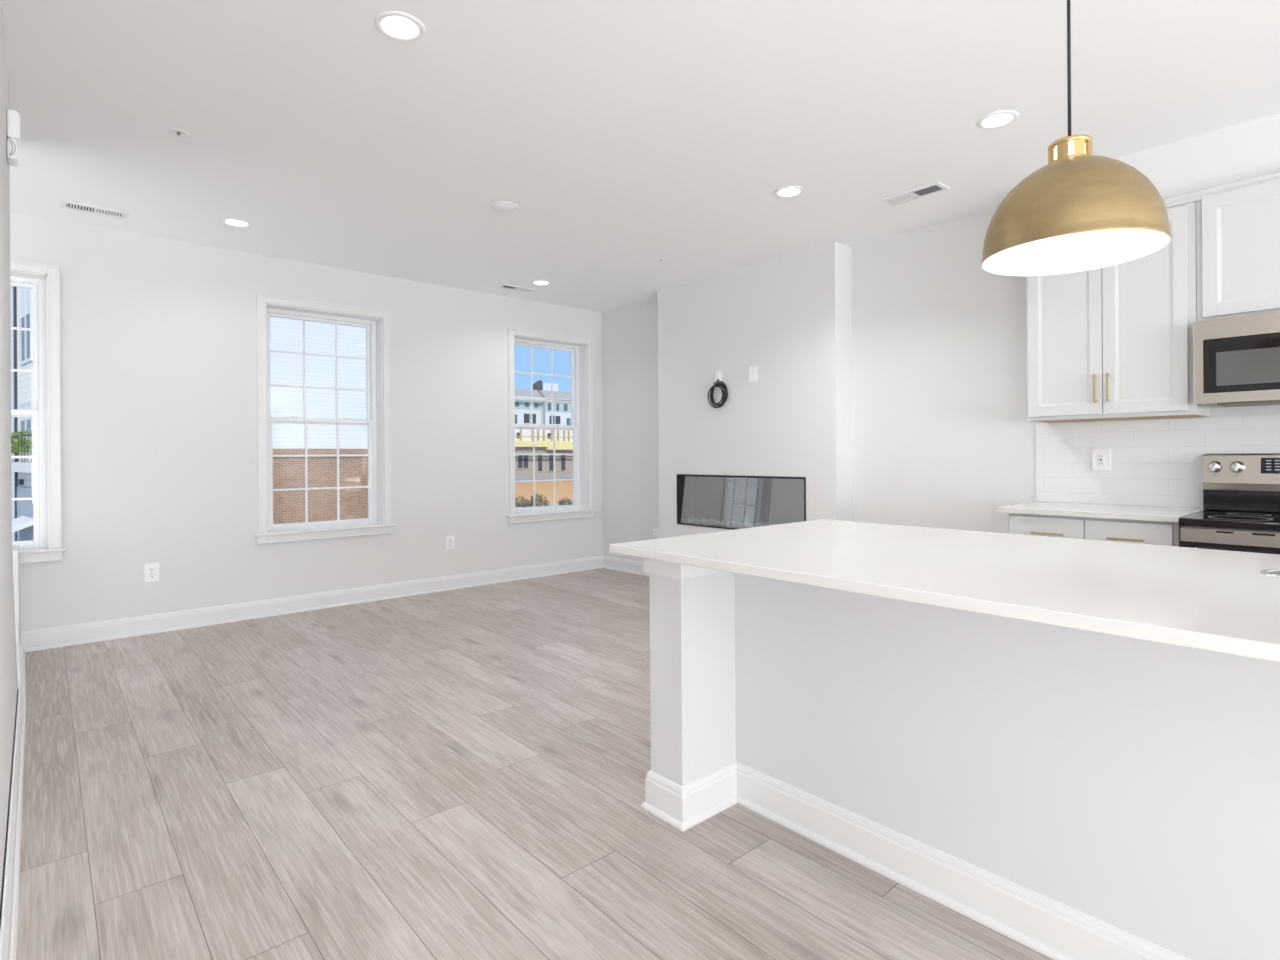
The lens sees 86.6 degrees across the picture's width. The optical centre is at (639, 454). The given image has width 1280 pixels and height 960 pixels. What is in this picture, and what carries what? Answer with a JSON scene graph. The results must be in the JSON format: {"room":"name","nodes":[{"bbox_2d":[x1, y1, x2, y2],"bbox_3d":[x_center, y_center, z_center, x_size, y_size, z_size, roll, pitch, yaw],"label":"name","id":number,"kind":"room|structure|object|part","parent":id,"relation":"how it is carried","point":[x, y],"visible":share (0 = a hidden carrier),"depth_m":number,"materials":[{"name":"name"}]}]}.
{"room":"open-plan kitchen","nodes":[
{"label":"open-plan kitchen","id":0,"kind":"room"},
{"bbox_2d":[0,0,19,928],"bbox_3d":[-2.099,-0.149,2.095,0.224,2.727,5.518,0,0,-41],"label":"wall","id":1,"kind":"structure","parent":0,"point":[8,659],"depth_m":2.43,"materials":[{"name":"paint"}]},
{"bbox_2d":[0,632,25,959],"bbox_3d":[-2.004,1.150,2.172,0.037,0.128,5.519,0,0,-42],"label":"baseboard","id":2,"kind":"structure","parent":1,"relation":"attached to","point":[9,919],"depth_m":2.02,"materials":[{"name":"white wood"}]},
{"bbox_2d":[7,109,20,166],"bbox_3d":[-2.394,-1.210,2.596,0.037,0.188,0.110,0,0,-41],"label":"fire alarm strobe","id":3,"kind":"object","parent":1,"relation":"attached to","point":[13,118],"visible":1,"depth_m":2.56,"materials":[{"name":"white plastic"}]},
{"bbox_2d":[16,644,22,692],"bbox_3d":[-3.368,1.173,3.596,0.132,0.100,1.060,0,0,-41],"label":"trim","id":4,"kind":"structure","parent":1,"relation":"attached to","point":[17,646],"depth_m":3.71,"materials":[{"name":"white wood"}]},
{"bbox_2d":[10,212,602,631],"bbox_3d":[-2.777,-0.145,5.310,6.457,2.727,0.200,0,0,-41],"label":"wall","id":5,"kind":"structure","parent":0,"point":[158,336],"depth_m":4.94,"materials":[{"name":"paint"}]},
{"bbox_2d":[10,260,67,563],"bbox_3d":[-4.142,-0.261,4.077,1.063,1.878,0.245,0,0,-41],"label":"window","id":6,"kind":"structure","parent":5,"relation":"in","point":[46,546],"depth_m":4.33,"materials":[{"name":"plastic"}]},
{"bbox_3d":[-4.213,-0.672,4.154,0.797,0.862,0.030,0,0,-41],"label":"sash","id":7,"kind":"part","parent":6,"relation":"part of","materials":[{"name":"plastic"}]},
{"bbox_3d":[-4.184,0.148,4.128,0.797,0.872,0.030,0,0,-41],"label":"sash","id":8,"kind":"part","parent":6,"relation":"part of","materials":[{"name":"glass"}]},
{"bbox_3d":[-4.199,-0.266,4.141,0.869,1.732,0.075,0,0,-41],"label":"frame","id":9,"kind":"part","parent":6,"relation":"part of","materials":[{"name":"plastic"}]},
{"bbox_2d":[144,562,158,581],"bbox_3d":[-3.350,0.806,4.659,0.084,0.128,0.009,0,0,-41],"label":"wall outlet","id":10,"kind":"object","parent":5,"relation":"attached to","point":[151,570],"visible":1,"depth_m":4.66,"materials":[{"name":"white plastic"}]},
{"bbox_2d":[254,293,395,543],"bbox_3d":[-2.547,-0.272,5.484,1.063,1.878,0.245,0,0,-41],"label":"window","id":11,"kind":"structure","parent":5,"relation":"in","point":[377,323],"depth_m":5.55,"materials":[{"name":"plastic"}]},
{"bbox_3d":[-2.618,-0.683,5.561,0.797,0.862,0.030,0,0,-41],"label":"sash","id":12,"kind":"part","parent":11,"relation":"part of","materials":[{"name":"glass"}]},
{"bbox_3d":[-2.589,0.138,5.534,0.797,0.872,0.030,0,0,-41],"label":"sash","id":13,"kind":"part","parent":11,"relation":"part of","materials":[{"name":"glass"}]},
{"bbox_3d":[-2.603,-0.276,5.547,0.869,1.732,0.075,0,0,-41],"label":"frame","id":14,"kind":"part","parent":11,"relation":"part of","materials":[{"name":"plastic"}]},
{"bbox_2d":[21,555,649,651],"bbox_3d":[-1.756,1.148,5.329,4.613,0.128,1.111,0,0,-41],"label":"baseboard","id":15,"kind":"structure","parent":5,"relation":"attached to","point":[69,635],"depth_m":5.23,"materials":[{"name":"white wood"}]},
{"bbox_2d":[446,536,454,549],"bbox_3d":[-1.707,0.789,6.108,0.084,0.122,0.009,0,0,-41],"label":"wall outlet","id":16,"kind":"object","parent":5,"relation":"attached to","point":[450,540],"visible":1,"depth_m":6.11,"materials":[{"name":"white plastic"}]},
{"bbox_2d":[506,328,596,523],"bbox_3d":[-0.938,-0.283,6.902,1.063,1.878,0.245,0,0,-41],"label":"window","id":17,"kind":"structure","parent":5,"relation":"in","point":[581,349],"depth_m":7.06,"materials":[{"name":"plastic"}]},
{"bbox_3d":[-1.008,-0.694,6.979,0.797,0.862,0.030,0,0,-41],"label":"sash","id":18,"kind":"part","parent":17,"relation":"part of","materials":[{"name":"glass"}]},
{"bbox_3d":[-0.980,0.127,6.953,0.797,0.872,0.030,0,0,-41],"label":"sash","id":19,"kind":"part","parent":17,"relation":"part of","materials":[{"name":"glass"}]},
{"bbox_3d":[-0.994,-0.287,6.966,0.869,1.732,0.075,0,0,-41],"label":"frame","id":20,"kind":"part","parent":17,"relation":"part of","materials":[{"name":"plastic"}]},
{"bbox_2d":[16,568,1052,959],"bbox_3d":[1.537,1.250,0.427,6.457,0.120,13.219,0,0,-41],"label":"floor","id":21,"kind":"structure","parent":0,"point":[457,774],"depth_m":2.29,"materials":[{"name":"wood"}]},
{"bbox_2d":[641,558,1279,959],"bbox_3d":[1.626,0.750,1.153,0.909,0.878,3.886,0,0,-41],"label":"kitchen island","id":22,"kind":"object","parent":21,"relation":"on","point":[1067,793],"visible":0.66,"depth_m":1.73,"materials":[{"name":"paint"}]},
{"bbox_3d":[0.406,0.359,2.536,0.907,0.078,0.196,0,0,-41],"label":"moulding","id":23,"kind":"part","parent":22,"relation":"part of","materials":[{"name":"white wood"}]},
{"bbox_3d":[0.184,0.760,2.338,0.264,0.878,0.152,0,0,-41],"label":"leg","id":24,"kind":"part","parent":22,"relation":"part of","materials":[{"name":"paint"}]},
{"bbox_3d":[1.629,1.125,1.153,0.909,0.128,3.886,0,0,-41],"label":"baseboard","id":25,"kind":"part","parent":22,"relation":"part of","materials":[{"name":"white wood"}]},
{"bbox_2d":[610,519,1279,661],"bbox_3d":[1.668,0.297,1.172,1.231,0.027,3.955,0,0,-41],"label":"island countertop","id":26,"kind":"structure","parent":22,"relation":"on","point":[1221,601],"depth_m":1.67,"materials":[{"name":"stone"}]},
{"bbox_2d":[1260,569,1279,576],"bbox_3d":[1.551,0.282,1.603,0.128,0.004,0.128,0,0,-41],"label":"cap","id":27,"kind":"object","parent":26,"relation":"on","point":[1272,572],"visible":1,"depth_m":1.63,"materials":[{"name":"silver metal"}]},
{"bbox_3d":[1.551,0.283,1.603,0.102,0.003,0.102,0,0,-41],"label":"lid","id":28,"kind":"part","parent":27,"relation":"part of","materials":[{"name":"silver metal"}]},
{"bbox_2d":[1008,513,1181,546],"bbox_3d":[2.435,0.746,3.565,0.652,0.876,0.731,0,0,-41],"label":"base cabinet","id":29,"kind":"object","parent":21,"relation":"on","point":[1100,529],"visible":0.21,"depth_m":3.33,"materials":[{"name":"white wood"}]},
{"bbox_3d":[2.099,0.394,3.515,0.019,0.140,0.349,0,0,-41],"label":"drawer","id":30,"kind":"part","parent":29,"relation":"part of","materials":[{"name":"white wood"}]},
{"bbox_3d":[2.092,0.403,3.484,0.033,0.010,0.150,0,0,-41],"label":"handle","id":31,"kind":"part","parent":29,"relation":"part of","materials":[{"name":"gold metal"}]},
{"bbox_2d":[997,501,1204,521],"bbox_3d":[2.422,0.292,3.580,0.630,0.028,0.786,0,0,-41],"label":"countertop","id":32,"kind":"structure","parent":29,"relation":"on","point":[1109,511],"depth_m":3.45,"materials":[{"name":"stone"}]},
{"bbox_3d":[2.313,0.401,3.232,0.033,0.010,0.150,0,0,-41],"label":"handle","id":33,"kind":"part","parent":29,"relation":"part of","materials":[{"name":"gold metal"}]},
{"bbox_3d":[2.333,0.392,3.249,0.019,0.140,0.350,0,0,-41],"label":"drawer","id":34,"kind":"part","parent":29,"relation":"part of","materials":[{"name":"white wood"}]},
{"bbox_2d":[1179,454,1279,553],"bbox_3d":[2.896,0.567,2.959,0.744,1.146,0.774,0,0,-41],"label":"range","id":35,"kind":"object","parent":21,"relation":"on","point":[1241,492],"visible":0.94,"depth_m":3.24,"materials":[{"name":"silver metal"}]},
{"bbox_3d":[2.868,0.059,3.389,0.040,0.058,0.058,0,0,-41],"label":"knob","id":36,"kind":"part","parent":35,"relation":"part of","materials":[{"name":"silver metal"}]},
{"bbox_2d":[1179,510,1279,530],"bbox_3d":[2.892,0.295,2.951,0.621,0.035,0.766,0,0,-41],"label":"cooktop","id":37,"kind":"object","parent":35,"relation":"in","point":[1207,520],"depth_m":2.98,"materials":[{"name":"black glass"}]},
{"bbox_3d":[2.677,0.352,2.760,0.034,0.060,0.756,0,0,-41],"label":"oven door","id":38,"kind":"part","parent":35,"relation":"part of","materials":[{"name":"silver metal"}]},
{"bbox_3d":[2.681,0.657,2.762,0.030,0.550,0.756,0,0,-41],"label":"oven glass","id":39,"kind":"part","parent":35,"relation":"part of","materials":[{"name":"black glass"}]},
{"bbox_3d":[2.924,0.059,3.326,0.040,0.058,0.058,0,0,-41],"label":"knob","id":40,"kind":"part","parent":35,"relation":"part of","materials":[{"name":"silver metal"}]},
{"bbox_2d":[2,0,1279,312],"bbox_3d":[1.517,-1.629,0.427,6.457,0.216,13.219,0,0,-41],"label":"ceiling","id":41,"kind":"structure","parent":0,"point":[625,136],"depth_m":3.07,"materials":[{"name":"paint"}]},
{"bbox_2d":[61,200,128,218],"bbox_3d":[-3.338,-1.501,4.161,0.320,0.006,0.135,0,0,-41],"label":"ceiling vent","id":42,"kind":"object","parent":41,"relation":"in","point":[64,204],"visible":1,"depth_m":4.16,"materials":[{"name":"white metal"}]},
{"bbox_2d":[167,128,189,136],"bbox_3d":[-2.160,-1.506,3.178,0.086,0.012,0.086,0,0,-41],"label":"sprinkler head","id":43,"kind":"object","parent":41,"relation":"attached to","point":[170,130],"visible":1,"depth_m":3.17},
{"bbox_2d":[221,218,251,227],"bbox_3d":[-2.619,-1.506,4.406,0.172,0.006,0.172,0,0,-41],"label":"recessed light","id":44,"kind":"object","parent":41,"relation":"in","point":[234,222],"visible":1,"depth_m":4.40,"materials":[{"name":"white plastic"}]},
{"bbox_2d":[374,11,424,41],"bbox_3d":[-0.852,-1.518,2.409,0.172,0.006,0.172,0,0,-41],"label":"recessed light","id":45,"kind":"object","parent":41,"relation":"in","point":[395,25],"visible":1,"depth_m":2.41,"materials":[{"name":"white plastic"}]},
{"bbox_2d":[497,284,534,292],"bbox_3d":[-1.127,-1.516,6.174,0.320,0.006,0.125,0,0,-41],"label":"ceiling vent","id":46,"kind":"object","parent":41,"relation":"in","point":[505,286],"visible":1,"depth_m":6.17,"materials":[{"name":"white metal"}]},
{"bbox_2d":[531,280,550,284],"bbox_3d":[-0.873,-1.518,5.985,0.172,0.006,0.172,0,0,-41],"label":"recessed light","id":47,"kind":"object","parent":41,"relation":"in","point":[535,282],"visible":1,"depth_m":5.98,"materials":[{"name":"white plastic"}]},
{"bbox_2d":[774,186,803,197],"bbox_3d":[0.868,-1.529,3.949,0.172,0.006,0.172,0,0,-41],"label":"recessed light","id":48,"kind":"object","parent":41,"relation":"in","point":[787,191],"visible":1,"depth_m":3.94,"materials":[{"name":"white plastic"}]},
{"bbox_2d":[882,182,949,205],"bbox_3d":[1.620,-1.534,3.997,0.145,0.006,0.345,0,0,-41],"label":"ceiling vent","id":49,"kind":"object","parent":41,"relation":"in","point":[937,187],"visible":1,"depth_m":3.99,"materials":[{"name":"white metal"}]},
{"bbox_2d":[976,110,1018,128],"bbox_3d":[1.639,-1.535,3.112,0.172,0.006,0.172,0,0,-41],"label":"recessed light","id":50,"kind":"object","parent":41,"relation":"in","point":[997,119],"visible":1,"depth_m":3.11,"materials":[{"name":"white plastic"}]},
{"bbox_2d":[981,0,1171,275],"bbox_3d":[1.111,-1.025,1.757,0.412,1.018,0.412,0,0,-41],"label":"pendant lamp","id":51,"kind":"object","parent":41,"relation":"hanging from","point":[1080,211],"visible":1,"depth_m":1.67,"materials":[{"name":"gold metal"}]},
{"bbox_3d":[1.109,-1.168,1.757,0.008,0.694,0.008,0,0,-41],"label":"lamp cord","id":52,"kind":"part","parent":51,"relation":"part of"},
{"bbox_3d":[1.113,-0.634,1.757,0.412,0.236,0.412,0,0,-41],"label":"lamp shade","id":53,"kind":"part","parent":51,"relation":"part of","materials":[{"name":"gold metal"}]},
{"bbox_2d":[657,242,852,537],"bbox_3d":[0.872,-0.169,5.661,0.217,2.727,1.878,0,0,-41],"label":"wall","id":54,"kind":"structure","parent":0,"point":[789,316],"depth_m":5.36,"materials":[{"name":"paint"}]},
{"bbox_2d":[708,380,727,407],"bbox_3d":[0.657,-0.515,5.702,0.045,0.242,0.215,0,0,-41],"label":"cable coil","id":55,"kind":"object","parent":54,"relation":"hanging from","point":[718,384],"visible":1,"depth_m":5.69,"materials":[{"name":"black plastic"}]},
{"bbox_2d":[716,370,721,382],"bbox_3d":[0.662,-0.652,5.720,0.014,0.118,0.074,0,0,-41],"label":"cable plate","id":56,"kind":"object","parent":54,"relation":"attached to","point":[718,373],"visible":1,"depth_m":5.71,"materials":[{"name":"white plastic"}]},
{"bbox_2d":[677,474,805,529],"bbox_3d":[0.864,0.394,5.663,0.213,0.448,1.371,0,0,-41],"label":"fireplace","id":57,"kind":"object","parent":54,"relation":"in","point":[732,502],"visible":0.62,"depth_m":5.80,"materials":[{"name":"black glass"}]},
{"bbox_2d":[749,366,757,381],"bbox_3d":[0.908,-0.648,5.446,0.008,0.125,0.090,0,0,-41],"label":"outlet","id":58,"kind":"object","parent":54,"relation":"attached to","point":[753,371],"visible":1,"depth_m":5.44,"materials":[{"name":"white plastic"}]},
{"bbox_2d":[751,368,754,379],"bbox_3d":[0.906,-0.648,5.444,0.004,0.088,0.044,0,0,-41],"label":"receptacle","id":59,"kind":"object","parent":58,"relation":"attached to","point":[752,369],"depth_m":5.44,"materials":[{"name":"white plastic"}]},
{"bbox_2d":[602,209,1279,561],"bbox_3d":[3.926,-0.190,2.474,0.150,2.727,12.919,0,0,-41],"label":"wall","id":60,"kind":"structure","parent":0,"point":[943,438],"depth_m":4.66,"materials":[{"name":"paint"}]},
{"bbox_2d":[654,528,658,538],"bbox_3d":[0.159,0.774,6.634,0.009,0.118,0.078,0,0,-41],"label":"wall outlet","id":61,"kind":"object","parent":60,"relation":"attached to","point":[656,530],"visible":0.86,"depth_m":6.63,"materials":[{"name":"white plastic"}]},
{"bbox_2d":[1025,202,1209,422],"bbox_3d":[2.530,-0.725,3.643,0.375,1.066,0.757,0,0,-41],"label":"upper cabinet","id":62,"kind":"object","parent":60,"relation":"attached to","point":[1111,343],"visible":0.73,"depth_m":3.49,"materials":[{"name":"white wood"}]},
{"bbox_3d":[2.300,-0.711,3.685,0.019,0.994,0.356,0,0,-41],"label":"door","id":63,"kind":"part","parent":62,"relation":"part of","materials":[{"name":"white wood"}]},
{"bbox_3d":[2.383,-0.348,3.554,0.033,0.152,0.010,0,0,-41],"label":"handle","id":64,"kind":"part","parent":62,"relation":"part of","materials":[{"name":"gold metal"}]},
{"bbox_3d":[2.421,-0.348,3.510,0.033,0.152,0.010,0,0,-41],"label":"handle","id":65,"kind":"part","parent":62,"relation":"part of","materials":[{"name":"gold metal"}]},
{"bbox_3d":[2.536,-0.712,3.417,0.019,0.994,0.350,0,0,-41],"label":"door","id":66,"kind":"part","parent":62,"relation":"part of","materials":[{"name":"white wood"}]},
{"bbox_2d":[1161,167,1279,207],"bbox_3d":[2.778,-1.251,3.377,0.365,0.058,1.561,0,0,-41],"label":"trim","id":67,"kind":"structure","parent":62,"relation":"attached to","point":[1194,194],"depth_m":3.18,"materials":[{"name":"white wood"}]},
{"bbox_2d":[1036,415,1279,507],"bbox_3d":[3.282,0.039,3.087,0.008,0.466,2.691,0,0,-41],"label":"backsplash","id":68,"kind":"structure","parent":60,"relation":"attached to","point":[1159,462],"depth_m":3.70,"materials":[{"name":"white tile"}]},
{"bbox_2d":[1092,449,1110,470],"bbox_3d":[2.607,0.027,3.838,0.009,0.122,0.090,0,0,-41],"label":"wall outlet","id":69,"kind":"object","parent":68,"relation":"attached to","point":[1101,458],"visible":1,"depth_m":3.83,"materials":[{"name":"white plastic"}]},
{"bbox_2d":[1098,454,1104,465],"bbox_3d":[2.606,0.027,3.836,0.004,0.068,0.033,0,0,-41],"label":"receptacle","id":70,"kind":"object","parent":69,"relation":"attached to","point":[1101,457],"depth_m":3.83,"materials":[{"name":"white plastic"}]},
{"bbox_2d":[1196,181,1279,320],"bbox_3d":[3.046,-0.951,3.081,0.342,0.620,0.766,0,0,-41],"label":"upper cabinet","id":71,"kind":"object","parent":60,"relation":"attached to","point":[1238,232],"visible":0.94,"depth_m":3.14,"materials":[{"name":"white wood"}]},
{"bbox_2d":[1193,312,1279,406],"bbox_3d":[3.006,-0.432,3.044,0.457,0.401,0.764,0,0,-41],"label":"microwave","id":72,"kind":"object","parent":71,"relation":"attached to","point":[1236,360],"visible":1,"depth_m":3.10,"materials":[{"name":"silver metal"}]},
{"bbox_2d":[1116,113,1279,194],"bbox_3d":[5.164,-1.419,0.718,0.302,0.287,8.635,0,0,-41],"label":"wall","id":73,"kind":"structure","parent":0,"point":[1250,147],"depth_m":3.24,"materials":[{"name":"paint"}]},
{"label":"outside","id":74,"kind":"structure","parent":0,"visible":0},
{"bbox_2d":[515,502,572,507],"bbox_3d":[-24.454,4.716,103.390,220.000,0.300,172.500,0,0,-41],"label":"ground","id":75,"kind":"structure","parent":74,"point":[549,504],"depth_m":59.82,"materials":[{"name":"concrete"}]},
{"bbox_2d":[10,286,33,540],"bbox_3d":[-19.548,-1.467,21.265,16.200,12.000,2.100,0,0,39],"label":"townhouse","id":76,"kind":"structure","parent":75,"relation":"on","point":[21,299],"depth_m":19.65,"materials":[{"name":"grey"}]},
{"bbox_3d":[-18.364,2.725,20.110,0.650,3.600,0.055,0,0,39],"label":"garage door","id":77,"kind":"part","parent":76,"relation":"part of","materials":[{"name":"white"}]},
{"bbox_2d":[18,479,23,484],"bbox_3d":[-18.068,0.788,19.816,0.140,0.170,0.100,0,0,39],"label":"wall lamp","id":78,"kind":"object","parent":76,"relation":"attached to","point":[21,481],"depth_m":19.77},
{"bbox_2d":[11,429,32,451],"bbox_3d":[-16.775,-0.389,18.490,0.930,0.682,0.979,0,0,-41],"label":"plant","id":79,"kind":"object","parent":76,"relation":"on","point":[28,440],"visible":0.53,"depth_m":18.36,"materials":[{"name":"green plant"}]},
{"bbox_3d":[-17.366,-0.162,18.718,7.215,0.720,0.050,0,0,39],"label":"balcony railing","id":80,"kind":"part","parent":76,"relation":"part of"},
{"bbox_2d":[270,317,367,523],"bbox_3d":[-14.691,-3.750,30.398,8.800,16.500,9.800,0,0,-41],"label":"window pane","id":81,"kind":"structure","parent":75,"relation":"on","point":[285,334],"depth_m":26.36,"materials":[{"name":"clear glass"}]},
{"bbox_2d":[515,496,529,506],"bbox_3d":[-10.438,4.077,59.059,1.878,1.095,1.774,0,0,-41],"label":"shrub","id":82,"kind":"object","parent":75,"relation":"on","point":[522,502],"visible":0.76,"depth_m":58.82,"materials":[{"name":"green plant"}]},
{"bbox_2d":[529,494,548,505],"bbox_3d":[-8.988,3.987,59.996,1.980,1.202,2.055,0,0,-32],"label":"shrub","id":83,"kind":"object","parent":75,"relation":"on","point":[539,500],"visible":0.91,"depth_m":59.74,"materials":[{"name":"green plant"}]},
{"bbox_2d":[515,380,570,425],"bbox_3d":[-18.806,-4.022,115.819,65.000,17.100,11.400,0,0,-41],"label":"building","id":84,"kind":"structure","parent":75,"relation":"on","point":[541,409],"depth_m":112.22,"materials":[{"name":"stone"}]},
{"bbox_2d":[515,429,572,482],"bbox_3d":[-10.490,0.566,76.932,38.000,7.790,10.700,0,0,-41],"label":"building","id":85,"kind":"structure","parent":75,"relation":"on","point":[544,470],"depth_m":71.34,"materials":[{"name":"beige paint"}]},
{"bbox_3d":[-7.617,-1.918,73.654,38.000,0.100,0.120,0,0,-41],"label":"railing","id":86,"kind":"part","parent":85,"relation":"part of","materials":[{"name":"white wood"}]},
{"bbox_2d":[515,481,572,504],"bbox_3d":[-6.408,3.619,66.275,30.000,1.750,10.860,0,0,-41],"label":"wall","id":87,"kind":"structure","parent":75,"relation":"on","point":[562,488],"depth_m":66.28,"materials":[{"name":"orange brick"}]},
{"bbox_2d":[558,497,571,504],"bbox_3d":[-6.630,4.146,60.503,1.390,0.841,1.440,0,0,-41],"label":"shrub","id":88,"kind":"object","parent":75,"relation":"on","point":[565,501],"visible":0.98,"depth_m":60.29,"materials":[{"name":"green plant"}]}
]}

